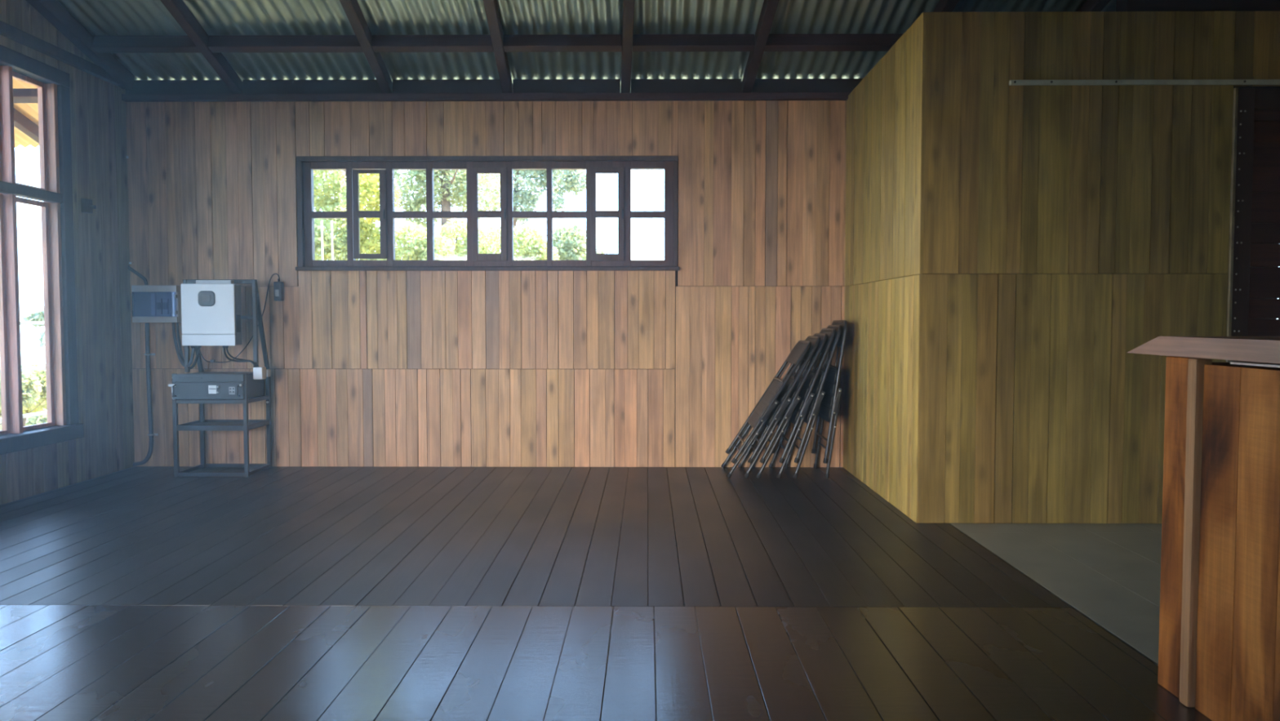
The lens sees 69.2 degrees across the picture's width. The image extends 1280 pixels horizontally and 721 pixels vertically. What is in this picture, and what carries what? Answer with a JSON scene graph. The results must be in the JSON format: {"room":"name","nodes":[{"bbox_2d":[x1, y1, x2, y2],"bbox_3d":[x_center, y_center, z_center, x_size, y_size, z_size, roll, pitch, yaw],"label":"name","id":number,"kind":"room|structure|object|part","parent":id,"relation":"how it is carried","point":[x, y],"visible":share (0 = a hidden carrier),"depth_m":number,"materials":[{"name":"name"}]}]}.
{"room":"community hall","nodes":[
{"label":"community hall","id":0,"kind":"room"},
{"bbox_2d":[12,77,39,147],"bbox_3d":[-4.715,-2.738,2.477,2.330,2.603,9.320,0,3,0],"label":"ceiling","id":1,"kind":"structure","parent":0,"point":[30,110],"depth_m":6.68,"materials":[{"name":"wood"}]},
{"bbox_2d":[13,88,38,102],"bbox_3d":[-4.631,-1.753,6.154,2.240,0.080,0.101,0,3,0],"label":"purlin","id":2,"kind":"object","parent":1,"relation":"attached to","point":[20,95],"visible":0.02,"depth_m":6.11,"materials":[{"name":"brown wood"}]},
{"bbox_2d":[13,107,39,143],"bbox_3d":[-4.478,-2.624,2.690,0.062,2.490,8.721,0,3,0],"label":"rafter","id":3,"kind":"object","parent":1,"relation":"attached to","point":[22,122],"visible":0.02,"depth_m":6.69,"materials":[{"name":"brown wood"}]},
{"bbox_2d":[0,0,134,505],"bbox_3d":[-3.493,-1.417,2.288,0.086,4.925,7.943,0,3,0],"label":"wall","id":4,"kind":"structure","parent":0,"point":[98,119],"depth_m":5.83,"materials":[{"name":"wood"}]},
{"bbox_2d":[0,44,84,454],"bbox_3d":[-3.456,-0.563,4.282,0.140,2.180,2.620,0,3,0],"label":"window","id":5,"kind":"structure","parent":4,"relation":"in","point":[55,191],"depth_m":5.43,"materials":[{"name":"brown wood"}]},
{"bbox_3d":[-3.456,0.483,4.329,0.140,0.085,2.620,0,3,0],"label":"sill","id":6,"kind":"part","parent":5,"relation":"part of","materials":[{"name":"brown wood"}]},
{"bbox_2d":[0,20,119,87],"bbox_3d":[-3.447,-1.652,2.239,0.070,0.060,7.768,0,3,0],"label":"trim","id":7,"kind":"structure","parent":4,"relation":"attached to","point":[6,30],"depth_m":5.37,"materials":[{"name":"brown wood"}]},
{"bbox_2d":[80,198,96,213],"bbox_3d":[-3.394,-0.952,5.720,0.058,0.085,0.075,0,3,0],"label":"wall switch","id":8,"kind":"object","parent":4,"relation":"attached to","point":[86,206],"visible":1,"depth_m":5.71,"materials":[{"name":"black plastic"}]},
{"bbox_3d":[-3.381,-0.947,5.732,0.034,0.022,0.023,0,3,0],"label":"lever","id":9,"kind":"part","parent":8,"relation":"part of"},
{"bbox_2d":[57,0,1115,93],"bbox_3d":[0.535,-2.736,2.435,8.170,2.603,9.320,0,3,0],"label":"ceiling","id":10,"kind":"structure","parent":0,"point":[99,17],"depth_m":5.61,"materials":[{"name":"black metal"}]},
{"bbox_2d":[26,0,134,88],"bbox_3d":[-3.400,-2.727,2.198,0.070,2.239,7.768,0,3,0],"label":"rafter","id":11,"kind":"object","parent":10,"relation":"attached to","point":[52,11],"visible":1,"depth_m":5.56,"materials":[{"name":"brown wood"}]},
{"bbox_2d":[92,35,200,53],"bbox_3d":[-3.015,-1.938,5.688,0.638,0.092,0.086,0,3,0],"label":"cross timber","id":12,"kind":"object","parent":10,"relation":"attached to","point":[157,43],"visible":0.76,"depth_m":5.66,"materials":[{"name":"brown wood"}]},
{"bbox_2d":[160,0,243,93],"bbox_3d":[-2.553,-2.623,2.675,0.062,2.490,8.729,0,3,-2],"label":"rafter","id":13,"kind":"object","parent":10,"relation":"attached to","point":[178,9],"visible":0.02,"depth_m":5.61,"materials":[{"name":"brown wood"}]},
{"bbox_2d":[207,35,363,53],"bbox_3d":[-2.163,-1.937,5.681,0.934,0.092,0.086,0,3,0],"label":"cross timber","id":14,"kind":"object","parent":10,"relation":"attached to","point":[216,43],"visible":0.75,"depth_m":5.65,"materials":[{"name":"brown wood"}]},
{"bbox_2d":[339,0,392,93],"bbox_3d":[-1.553,-2.623,2.667,0.062,2.490,8.729,0,3,-2],"label":"rafter","id":15,"kind":"object","parent":10,"relation":"attached to","point":[352,9],"visible":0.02,"depth_m":5.61,"materials":[{"name":"brown wood"}]},
{"bbox_2d":[371,35,493,52],"bbox_3d":[-1.263,-1.937,5.674,0.734,0.092,0.086,0,3,0],"label":"cross timber","id":16,"kind":"object","parent":10,"relation":"attached to","point":[380,43],"visible":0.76,"depth_m":5.64,"materials":[{"name":"brown wood"}]},
{"bbox_2d":[483,0,512,93],"bbox_3d":[-0.753,-2.622,2.661,0.062,2.490,8.729,0,3,-2],"label":"rafter","id":17,"kind":"object","parent":10,"relation":"attached to","point":[491,6],"visible":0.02,"depth_m":5.60,"materials":[{"name":"brown wood"}]},
{"bbox_2d":[502,34,622,52],"bbox_3d":[-0.471,-1.937,5.668,0.719,0.092,0.086,0,3,0],"label":"cross timber","id":18,"kind":"object","parent":10,"relation":"attached to","point":[512,42],"visible":1,"depth_m":5.64,"materials":[{"name":"brown wood"}]},
{"bbox_2d":[620,0,635,93],"bbox_3d":[0.032,-2.622,2.655,0.062,2.490,8.729,0,3,-2],"label":"rafter","id":19,"kind":"object","parent":10,"relation":"attached to","point":[628,5],"visible":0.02,"depth_m":5.60,"materials":[{"name":"brown wood"}]},
{"bbox_2d":[632,34,754,51],"bbox_3d":[0.324,-1.936,5.662,0.739,0.092,0.086,0,3,0],"label":"cross timber","id":20,"kind":"object","parent":10,"relation":"attached to","point":[641,42],"visible":0.89,"depth_m":5.63,"materials":[{"name":"brown wood"}]},
{"bbox_2d":[741,0,779,93],"bbox_3d":[0.837,-2.622,2.648,0.062,2.490,8.729,0,3,-2],"label":"rafter","id":21,"kind":"object","parent":10,"relation":"attached to","point":[769,8],"visible":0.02,"depth_m":5.60,"materials":[{"name":"brown wood"}]},
{"bbox_2d":[764,33,903,51],"bbox_3d":[1.227,-1.936,5.654,0.934,0.092,0.086,0,3,0],"label":"cross timber","id":22,"kind":"object","parent":10,"relation":"attached to","point":[830,42],"visible":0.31,"depth_m":5.62,"materials":[{"name":"brown wood"}]},
{"bbox_2d":[933,0,959,12],"bbox_3d":[1.837,-2.621,2.640,0.062,2.490,8.729,0,3,-2],"label":"rafter","id":23,"kind":"object","parent":10,"relation":"attached to","point":[943,6],"visible":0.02,"depth_m":5.24,"materials":[{"name":"brown wood"}]},
{"bbox_2d":[1077,0,1110,12],"bbox_3d":[2.677,-2.621,2.634,0.062,2.490,8.729,0,3,-2],"label":"rafter","id":24,"kind":"object","parent":10,"relation":"attached to","point":[1091,6],"visible":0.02,"depth_m":5.24,"materials":[{"name":"brown wood"}]},
{"bbox_2d":[0,466,1212,720],"bbox_3d":[-1.019,0.955,2.362,5.025,0.120,7.958,0,3,0],"label":"floor","id":25,"kind":"structure","parent":0,"point":[135,593],"depth_m":3.24,"materials":[{"name":"brown wood"}]},
{"bbox_2d":[171,279,271,477],"bbox_3d":[-2.708,0.104,6.016,0.470,1.252,0.382,0,3,0],"label":"stand","id":26,"kind":"object","parent":25,"relation":"on","point":[245,424],"visible":0.82,"depth_m":5.99,"materials":[{"name":"black metal"}]},
{"bbox_3d":[-2.932,0.409,5.860,0.024,0.655,0.024,0,3,0],"label":"leg","id":27,"kind":"part","parent":26,"relation":"part of","materials":[{"name":"black metal"}]},
{"bbox_3d":[-2.929,0.391,6.210,0.024,0.660,0.024,0,3,0],"label":"leg","id":28,"kind":"part","parent":26,"relation":"part of","materials":[{"name":"black metal"}]},
{"bbox_2d":[180,280,241,347],"bbox_3d":[-2.733,-0.296,5.919,0.339,0.433,0.114,0,3,0],"label":"inverter","id":29,"kind":"object","parent":26,"relation":"attached to","point":[211,309],"visible":1,"depth_m":5.87,"materials":[{"name":"grey metal"}]},
{"bbox_2d":[172,322,195,367],"bbox_3d":[-2.981,-0.102,6.056,0.367,0.292,0.029,3,4,45],"label":"cable","id":30,"kind":"object","parent":29,"relation":"attached to","point":[175,339],"visible":1,"depth_m":6.10,"materials":[{"name":"black rubber"}]},
{"bbox_2d":[175,322,200,368],"bbox_3d":[-2.953,-0.101,6.052,0.372,0.322,0.032,2,4,43],"label":"cable","id":31,"kind":"object","parent":29,"relation":"attached to","point":[177,323],"visible":0.94,"depth_m":6.11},
{"bbox_3d":[-2.720,-0.499,5.941,0.226,0.029,0.048,0,3,0],"label":"mounting plate","id":32,"kind":"part","parent":29,"relation":"part of","materials":[{"name":"grey plastic"}]},
{"bbox_2d":[236,315,240,332],"bbox_3d":[-2.565,-0.236,5.931,0.002,0.110,0.056,0,3,0],"label":"vent","id":33,"kind":"object","parent":29,"relation":"attached to","point":[238,317],"depth_m":5.93,"materials":[{"name":"black metal"}]},
{"bbox_2d":[200,273,279,362],"bbox_3d":[-2.658,-0.282,6.134,0.503,0.594,0.167,-2,3,-34],"label":"cable","id":34,"kind":"object","parent":29,"relation":"attached to","point":[210,361],"visible":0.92,"depth_m":6.20,"materials":[{"name":"black rubber"}]},
{"bbox_2d":[222,347,257,367],"bbox_3d":[-2.562,-0.020,5.981,0.205,0.129,0.103,0,3,0],"label":"cable","id":35,"kind":"object","parent":29,"relation":"attached to","point":[224,348],"visible":1,"depth_m":5.98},
{"bbox_2d":[226,347,258,367],"bbox_3d":[-2.548,-0.023,6.006,0.205,0.130,0.150,0,3,0],"label":"cable","id":36,"kind":"object","parent":29,"relation":"attached to","point":[227,350],"visible":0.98,"depth_m":5.99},
{"bbox_2d":[168,371,264,399],"bbox_3d":[-2.721,0.158,5.980,0.474,0.162,0.389,0,3,0],"label":"battery","id":37,"kind":"object","parent":26,"relation":"on","point":[202,384],"visible":0.98,"depth_m":5.82,"materials":[{"name":"grey metal"}]},
{"bbox_3d":[-2.913,0.189,5.806,0.010,0.080,0.035,0,3,0],"label":"handle","id":38,"kind":"part","parent":37,"relation":"part of","materials":[{"name":"black metal"}]},
{"bbox_3d":[-2.709,0.190,5.827,0.448,0.104,0.012,0,3,0],"label":"panel","id":39,"kind":"part","parent":37,"relation":"part of","materials":[{"name":"black metal"}]},
{"bbox_3d":[-2.558,0.189,5.819,0.038,0.049,0.002,0,3,0],"label":"socket plate","id":40,"kind":"part","parent":37,"relation":"part of","materials":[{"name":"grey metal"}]},
{"bbox_3d":[-2.511,0.189,5.803,0.010,0.080,0.035,0,3,0],"label":"handle","id":41,"kind":"part","parent":37,"relation":"part of","materials":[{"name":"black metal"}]},
{"bbox_3d":[-2.508,0.187,5.817,0.045,0.083,0.004,0,3,0],"label":"terminal panel","id":42,"kind":"part","parent":37,"relation":"part of","materials":[{"name":"black metal"}]},
{"bbox_3d":[-2.708,0.251,6.027,0.466,0.024,0.371,0,3,0],"label":"battery frame","id":43,"kind":"part","parent":26,"relation":"part of","materials":[{"name":"black metal"}]},
{"bbox_2d":[177,419,269,431],"bbox_3d":[-2.708,0.418,6.034,0.466,0.032,0.371,0,3,0],"label":"shelf","id":44,"kind":"object","parent":26,"relation":"attached to","point":[201,424],"depth_m":5.98,"materials":[{"name":"black metal"}]},
{"bbox_3d":[-2.708,0.712,6.047,0.466,0.022,0.371,0,3,0],"label":"frame","id":45,"kind":"part","parent":26,"relation":"part of","materials":[{"name":"black metal"}]},
{"bbox_3d":[-2.486,0.410,5.856,0.024,0.655,0.024,0,3,0],"label":"leg","id":46,"kind":"part","parent":26,"relation":"part of","materials":[{"name":"black metal"}]},
{"bbox_2d":[253,366,271,379],"bbox_3d":[-2.437,0.080,5.984,0.068,0.078,0.120,0,3,0],"label":"block","id":47,"kind":"object","parent":26,"relation":"attached to","point":[260,372],"visible":1,"depth_m":5.92,"materials":[{"name":"white plastic"}]},
{"bbox_3d":[-2.483,0.391,6.207,0.024,0.660,0.024,0,3,0],"label":"leg","id":48,"kind":"part","parent":26,"relation":"part of","materials":[{"name":"black metal"}]},
{"bbox_2d":[720,340,811,478],"bbox_3d":[0.805,0.300,5.987,0.533,0.859,0.460,0,3,0],"label":"folding chair","id":49,"kind":"object","parent":25,"relation":"on","point":[762,411],"visible":1,"depth_m":5.88,"materials":[{"name":"black metal"}]},
{"bbox_3d":[0.684,0.508,6.194,0.020,0.490,0.021,33,2,-1],"label":"leg","id":50,"kind":"part","parent":49,"relation":"part of","materials":[{"name":"black metal"}]},
{"bbox_3d":[0.682,0.526,5.800,0.020,0.490,0.021,33,2,-1],"label":"leg","id":51,"kind":"part","parent":49,"relation":"part of","materials":[{"name":"black metal"}]},
{"bbox_3d":[0.808,0.277,5.986,0.023,0.340,0.388,33,2,-1],"label":"seat","id":52,"kind":"part","parent":49,"relation":"part of","materials":[{"name":"grey plastic"}]},
{"bbox_3d":[1.018,-0.052,5.970,0.016,0.162,0.412,33,2,-1],"label":"backrest","id":53,"kind":"part","parent":49,"relation":"part of","materials":[{"name":"grey plastic"}]},
{"bbox_2d":[737,335,820,478],"bbox_3d":[0.890,0.286,5.983,0.479,0.889,0.460,0,3,1],"label":"folding chair","id":54,"kind":"object","parent":25,"relation":"on","point":[778,411],"visible":0.61,"depth_m":5.79,"materials":[{"name":"black metal"}]},
{"bbox_3d":[0.783,0.501,6.191,0.020,0.490,0.021,29,3,-1],"label":"leg","id":55,"kind":"part","parent":54,"relation":"part of","materials":[{"name":"black metal"}]},
{"bbox_3d":[0.778,0.519,5.798,0.020,0.490,0.021,29,3,-1],"label":"leg","id":56,"kind":"part","parent":54,"relation":"part of","materials":[{"name":"black metal"}]},
{"bbox_3d":[0.890,0.262,5.982,0.023,0.340,0.388,29,3,-1],"label":"seat","id":57,"kind":"part","parent":54,"relation":"part of","materials":[{"name":"grey plastic"}]},
{"bbox_3d":[1.079,-0.079,5.965,0.016,0.162,0.412,29,3,-1],"label":"backrest","id":58,"kind":"part","parent":54,"relation":"part of","materials":[{"name":"grey plastic"}]},
{"bbox_2d":[749,333,827,478],"bbox_3d":[0.951,0.278,5.983,0.445,0.905,0.460,0,3,1],"label":"folding chair","id":59,"kind":"object","parent":25,"relation":"on","point":[790,408],"visible":0.52,"depth_m":5.78,"materials":[{"name":"black metal"}]},
{"bbox_3d":[0.848,0.515,5.797,0.020,0.490,0.021,27,3,-1],"label":"leg","id":60,"kind":"part","parent":59,"relation":"part of","materials":[{"name":"black metal"}]},
{"bbox_3d":[0.950,0.254,5.982,0.023,0.340,0.388,27,3,-1],"label":"seat","id":61,"kind":"part","parent":59,"relation":"part of","materials":[{"name":"grey plastic"}]},
{"bbox_3d":[1.126,-0.094,5.964,0.016,0.162,0.412,27,3,-1],"label":"backrest","id":62,"kind":"part","parent":59,"relation":"part of","materials":[{"name":"grey plastic"}]},
{"bbox_2d":[768,328,835,478],"bbox_3d":[1.040,0.261,5.981,0.365,0.938,0.460,0,3,1],"label":"folding chair","id":63,"kind":"object","parent":25,"relation":"on","point":[802,408],"visible":0.72,"depth_m":5.79,"materials":[{"name":"black metal"}]},
{"bbox_3d":[0.962,0.489,6.189,0.020,0.490,0.021,22,3,0],"label":"leg","id":64,"kind":"part","parent":63,"relation":"part of","materials":[{"name":"black metal"}]},
{"bbox_3d":[0.958,0.507,5.796,0.020,0.490,0.021,22,3,0],"label":"leg","id":65,"kind":"part","parent":63,"relation":"part of","materials":[{"name":"black metal"}]},
{"bbox_3d":[1.037,0.238,5.980,0.023,0.340,0.388,22,3,0],"label":"seat","id":66,"kind":"part","parent":63,"relation":"part of","materials":[{"name":"grey plastic"}]},
{"bbox_3d":[1.181,-0.124,5.962,0.016,0.162,0.412,22,3,0],"label":"backrest","id":67,"kind":"part","parent":63,"relation":"part of","materials":[{"name":"grey plastic"}]},
{"bbox_2d":[784,324,841,478],"bbox_3d":[1.110,0.251,5.980,0.302,0.958,0.460,0,3,1],"label":"folding chair","id":68,"kind":"object","parent":25,"relation":"on","point":[815,405],"visible":0.52,"depth_m":5.78,"materials":[{"name":"black metal"}]},
{"bbox_3d":[1.048,0.484,6.188,0.020,0.490,0.021,18,3,0],"label":"leg","id":69,"kind":"part","parent":68,"relation":"part of","materials":[{"name":"black metal"}]},
{"bbox_3d":[1.044,0.502,5.795,0.020,0.490,0.021,18,3,0],"label":"leg","id":70,"kind":"part","parent":68,"relation":"part of","materials":[{"name":"black metal"}]},
{"bbox_3d":[1.105,0.229,5.979,0.023,0.340,0.388,18,3,0],"label":"seat","id":71,"kind":"part","parent":68,"relation":"part of","materials":[{"name":"grey plastic"}]},
{"bbox_3d":[1.225,-0.143,5.961,0.016,0.162,0.412,18,3,0],"label":"backrest","id":72,"kind":"part","parent":68,"relation":"part of","materials":[{"name":"grey plastic"}]},
{"bbox_2d":[811,320,847,478],"bbox_3d":[1.218,0.235,5.979,0.152,0.991,0.460,0,3,1],"label":"folding chair","id":73,"kind":"object","parent":25,"relation":"on","point":[830,402],"visible":0.75,"depth_m":5.83,"materials":[{"name":"black metal"}]},
{"bbox_3d":[1.205,0.477,6.187,0.020,0.490,0.021,8,3,0],"label":"leg","id":74,"kind":"part","parent":73,"relation":"part of","materials":[{"name":"black metal"}]},
{"bbox_3d":[1.216,0.215,5.978,0.023,0.340,0.388,8,3,0],"label":"seat","id":75,"kind":"part","parent":73,"relation":"part of","materials":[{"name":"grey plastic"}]},
{"bbox_3d":[1.201,0.495,5.794,0.020,0.490,0.021,8,3,0],"label":"leg","id":76,"kind":"part","parent":73,"relation":"part of","materials":[{"name":"black metal"}]},
{"bbox_3d":[1.271,-0.172,5.960,0.016,0.162,0.412,8,3,0],"label":"backrest","id":77,"kind":"part","parent":73,"relation":"part of","materials":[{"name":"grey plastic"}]},
{"bbox_2d":[1127,336,1279,720],"bbox_3d":[1.676,0.444,1.770,0.595,0.953,1.787,0,3,0],"label":"counter","id":78,"kind":"object","parent":25,"relation":"on","point":[1219,648],"depth_m":2.27,"materials":[{"name":"red wood"}]},
{"bbox_2d":[1127,336,1279,363],"bbox_3d":[1.676,-0.007,1.750,0.595,0.050,1.787,0,3,0],"label":"countertop","id":79,"kind":"structure","parent":78,"relation":"on","point":[1247,348],"depth_m":2.24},
{"bbox_2d":[125,78,1277,471],"bbox_3d":[0.354,-0.500,6.236,7.791,2.738,0.076,0,3,0],"label":"wall","id":80,"kind":"structure","parent":0,"point":[419,368],"depth_m":6.21,"materials":[{"name":"brown wood"}]},
{"bbox_2d":[126,155,148,284],"bbox_3d":[-3.382,-1.119,6.183,0.176,1.234,0.030,0,3,0],"label":"conduit","id":81,"kind":"object","parent":80,"relation":"attached to","point":[130,268],"visible":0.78,"depth_m":6.20,"materials":[{"name":"metal"}]},
{"bbox_2d":[132,323,158,466],"bbox_3d":[-3.364,0.233,6.244,0.218,0.970,0.034,0,3,0],"label":"conduit","id":82,"kind":"object","parent":80,"relation":"attached to","point":[151,434],"visible":0.94,"depth_m":6.24,"materials":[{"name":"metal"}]},
{"bbox_2d":[131,284,181,322],"bbox_3d":[-3.210,-0.376,6.178,0.298,0.246,0.103,0,3,0],"label":"box","id":83,"kind":"object","parent":80,"relation":"attached to","point":[152,303],"visible":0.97,"depth_m":6.15,"materials":[{"name":"grey plastic"}]},
{"bbox_2d":[273,278,284,301],"bbox_3d":[-2.411,-0.471,6.193,0.053,0.148,0.052,0,3,0],"label":"switch box","id":84,"kind":"object","parent":80,"relation":"attached to","point":[278,286],"visible":1,"depth_m":6.17,"materials":[{"name":"black plastic"}]},
{"bbox_3d":[-2.413,-0.449,6.170,0.025,0.045,0.002,0,3,0],"label":"label plate","id":85,"kind":"part","parent":84,"relation":"part of","materials":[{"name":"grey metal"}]},
{"bbox_2d":[121,92,849,102],"bbox_3d":[-1.031,-1.739,6.137,4.820,0.042,0.065,0,3,0],"label":"trim","id":86,"kind":"structure","parent":80,"relation":"attached to","point":[766,96],"depth_m":6.11,"materials":[{"name":"brown wood"}]},
{"bbox_2d":[295,155,679,271],"bbox_3d":[-1.016,-0.979,6.197,2.554,0.756,0.107,0,3,0],"label":"window","id":87,"kind":"structure","parent":80,"relation":"in","point":[384,166],"depth_m":6.19,"materials":[{"name":"brown wood"}]},
{"bbox_3d":[-1.802,-0.975,6.194,0.222,0.591,0.026,0,3,0],"label":"sash","id":88,"kind":"part","parent":87,"relation":"part of","materials":[{"name":"brown wood"}]},
{"bbox_3d":[-1.016,-0.612,6.192,2.554,0.024,0.065,0,3,0],"label":"sill","id":89,"kind":"part","parent":87,"relation":"part of","materials":[{"name":"brown wood"}]},
{"bbox_3d":[-1.002,-0.974,6.187,0.232,0.619,0.026,0,3,0],"label":"sash","id":90,"kind":"part","parent":87,"relation":"part of","materials":[{"name":"brown wood"}]},
{"bbox_3d":[-0.217,-0.974,6.181,0.226,0.619,0.026,0,3,0],"label":"sash","id":91,"kind":"part","parent":87,"relation":"part of","materials":[{"name":"brown wood"}]},
{"bbox_2d":[843,12,926,523],"bbox_3d":[1.387,-0.472,5.338,0.060,2.463,1.707,0,3,0],"label":"wall","id":92,"kind":"structure","parent":0,"point":[885,155],"depth_m":5.11,"materials":[{"name":"brown wood"}]},
{"bbox_2d":[949,522,1161,666],"bbox_3d":[2.859,0.956,2.332,2.719,0.120,7.818,0,3,0],"label":"floor tiles","id":93,"kind":"structure","parent":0,"point":[1109,574],"depth_m":3.78,"materials":[{"name":"tile"}]},
{"bbox_2d":[917,11,1279,524],"bbox_3d":[2.795,-0.384,4.505,2.882,2.562,0.061,0,3,0],"label":"wall","id":94,"kind":"structure","parent":0,"point":[1068,230],"depth_m":4.47,"materials":[{"name":"brown wood"}]},
{"bbox_2d":[1008,79,1279,85],"bbox_3d":[2.989,-1.322,4.412,2.452,0.024,0.031,0,3,0],"label":"door track","id":95,"kind":"object","parent":94,"relation":"attached to","point":[1136,82],"visible":1,"depth_m":4.41,"materials":[{"name":"metal"}]},
{"bbox_2d":[1225,87,1238,362],"bbox_3d":[2.843,-0.257,4.479,0.015,2.090,0.024,0,3,0],"label":"trim","id":96,"kind":"structure","parent":94,"relation":"attached to","point":[1229,299],"depth_m":4.45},
{"bbox_2d":[1230,88,1279,362],"bbox_3d":[3.319,-0.253,4.486,0.936,2.090,0.053,0,3,0],"label":"door","id":97,"kind":"structure","parent":94,"relation":"in","point":[1256,246],"depth_m":4.46,"materials":[{"name":"brown wood"}]},
{"bbox_3d":[3.361,-0.204,4.496,0.854,1.990,0.026,0,3,0],"label":"panel","id":98,"kind":"part","parent":97,"relation":"part of","materials":[{"name":"brown wood"}]},
{"bbox_3d":[4.253,-1.413,2.214,0.071,4.824,7.818,0,3,0],"label":"wall","id":99,"kind":"structure","parent":0,"visible":0},
{"bbox_2d":[1115,0,1279,12],"bbox_3d":[3.324,-1.839,4.636,1.826,0.270,0.120,0,3,0],"label":"tie beam","id":100,"kind":"structure","parent":99,"relation":"attached to","point":[1121,5],"depth_m":4.58,"materials":[{"name":"brown wood"}]},
{"label":"outside","id":101,"kind":"structure","parent":0,"visible":0},
{"bbox_3d":[0.047,1.678,6.081,18.000,0.500,24.000,0,3,0],"label":"ground","id":102,"kind":"structure","parent":101,"visible":0},
{"bbox_2d":[0,370,44,424],"bbox_3d":[-5.471,0.691,8.088,0.565,1.303,0.553,-2,3,-37],"label":"shrub","id":103,"kind":"object","parent":102,"relation":"on","point":[29,381],"visible":0.34,"depth_m":8.05,"materials":[{"name":"green plant"}]},
{"bbox_2d":[0,321,47,422],"bbox_3d":[-4.862,0.649,4.823,0.050,1.710,13.500,0,3,0],"label":"veranda railing","id":104,"kind":"object","parent":102,"relation":"on","point":[34,368],"visible":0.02,"depth_m":7.38,"materials":[{"name":"white wood"}]},
{"bbox_3d":[-4.862,0.549,4.818,0.035,0.028,13.500,0,3,0],"label":"rail","id":105,"kind":"part","parent":104,"relation":"part of","materials":[{"name":"white wood"}]},
{"bbox_3d":[-4.862,-0.180,4.785,0.035,0.028,13.500,0,3,0],"label":"rail","id":106,"kind":"part","parent":104,"relation":"part of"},
{"bbox_3d":[-4.862,0.184,4.802,0.035,0.028,13.500,0,3,0],"label":"rail","id":107,"kind":"part","parent":104,"relation":"part of","materials":[{"name":"white wood"}]},
{"bbox_2d":[19,305,44,364],"bbox_3d":[-6.467,0.320,10.032,0.450,1.864,1.949,1,3,13],"label":"shrub","id":108,"kind":"object","parent":102,"relation":"on","point":[38,315],"visible":0.27,"depth_m":9.97,"materials":[{"name":"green plant"}]},
{"bbox_2d":[21,361,46,426],"bbox_3d":[-5.654,0.665,8.693,0.653,1.304,0.584,0,3,0],"label":"shrub","id":109,"kind":"object","parent":102,"relation":"on","point":[41,374],"visible":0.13,"depth_m":8.56,"materials":[{"name":"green plant"}]},
{"bbox_2d":[25,408,47,426],"bbox_3d":[-6.835,0.854,10.703,0.592,0.754,0.516,0,3,-7],"label":"shrub","id":110,"kind":"object","parent":102,"relation":"on","point":[39,419],"visible":0.15,"depth_m":10.54,"materials":[{"name":"green plant"}]},
{"bbox_2d":[320,220,324,260],"bbox_3d":[-3.244,-0.079,9.532,0.035,2.702,0.028,0,3,0],"label":"pole","id":111,"kind":"object","parent":102,"relation":"on","point":[322,222],"visible":0.1,"depth_m":9.47,"materials":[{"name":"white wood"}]},
{"bbox_2d":[330,220,333,260],"bbox_3d":[-3.142,-0.079,9.531,0.035,2.702,0.028,0,3,0],"label":"pole","id":112,"kind":"object","parent":102,"relation":"on","point":[331,221],"visible":0.11,"depth_m":9.47,"materials":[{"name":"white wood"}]},
{"bbox_2d":[313,169,402,260],"bbox_3d":[-3.640,-0.754,11.972,1.932,3.834,2.079,2,3,42],"label":"broadleaf tree","id":113,"kind":"object","parent":102,"relation":"on","point":[323,190],"visible":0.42,"depth_m":11.71,"materials":[{"name":"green plant"}]},
{"bbox_2d":[379,220,459,260],"bbox_3d":[-2.367,-0.127,10.031,0.835,2.758,0.640,0,3,0],"label":"bush","id":114,"kind":"object","parent":102,"relation":"on","point":[415,249],"visible":0.53,"depth_m":9.83,"materials":[{"name":"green plant"}]},
{"bbox_2d":[394,169,526,256],"bbox_3d":[-2.531,-1.100,12.450,1.883,4.492,2.050,1,3,22],"label":"broadleaf tree","id":115,"kind":"object","parent":102,"relation":"on","point":[449,188],"visible":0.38,"depth_m":12.28,"materials":[{"name":"green plant"}]},
{"bbox_2d":[438,218,500,260],"bbox_3d":[-2.039,-0.311,11.612,1.002,2.983,0.627,0,3,0],"label":"bush","id":116,"kind":"object","parent":102,"relation":"on","point":[460,250],"visible":0.44,"depth_m":11.44,"materials":[{"name":"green plant"}]},
{"bbox_2d":[513,222,559,260],"bbox_3d":[-1.197,-0.145,10.322,0.652,2.764,0.516,0,3,0],"label":"bush","id":117,"kind":"object","parent":102,"relation":"on","point":[532,248],"visible":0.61,"depth_m":10.14,"materials":[{"name":"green plant"}]},
{"bbox_2d":[495,169,586,254],"bbox_3d":[-1.650,-1.316,13.943,1.870,4.778,1.668,-2,3,-38],"label":"broadleaf tree","id":118,"kind":"object","parent":102,"relation":"on","point":[569,180],"visible":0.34,"depth_m":13.80,"materials":[{"name":"green plant"}]},
{"bbox_2d":[545,219,608,260],"bbox_3d":[-0.741,-0.206,10.785,0.790,2.848,0.604,0,3,0],"label":"bush","id":119,"kind":"object","parent":102,"relation":"on","point":[574,247],"visible":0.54,"depth_m":10.62,"materials":[{"name":"green plant"}]}
]}

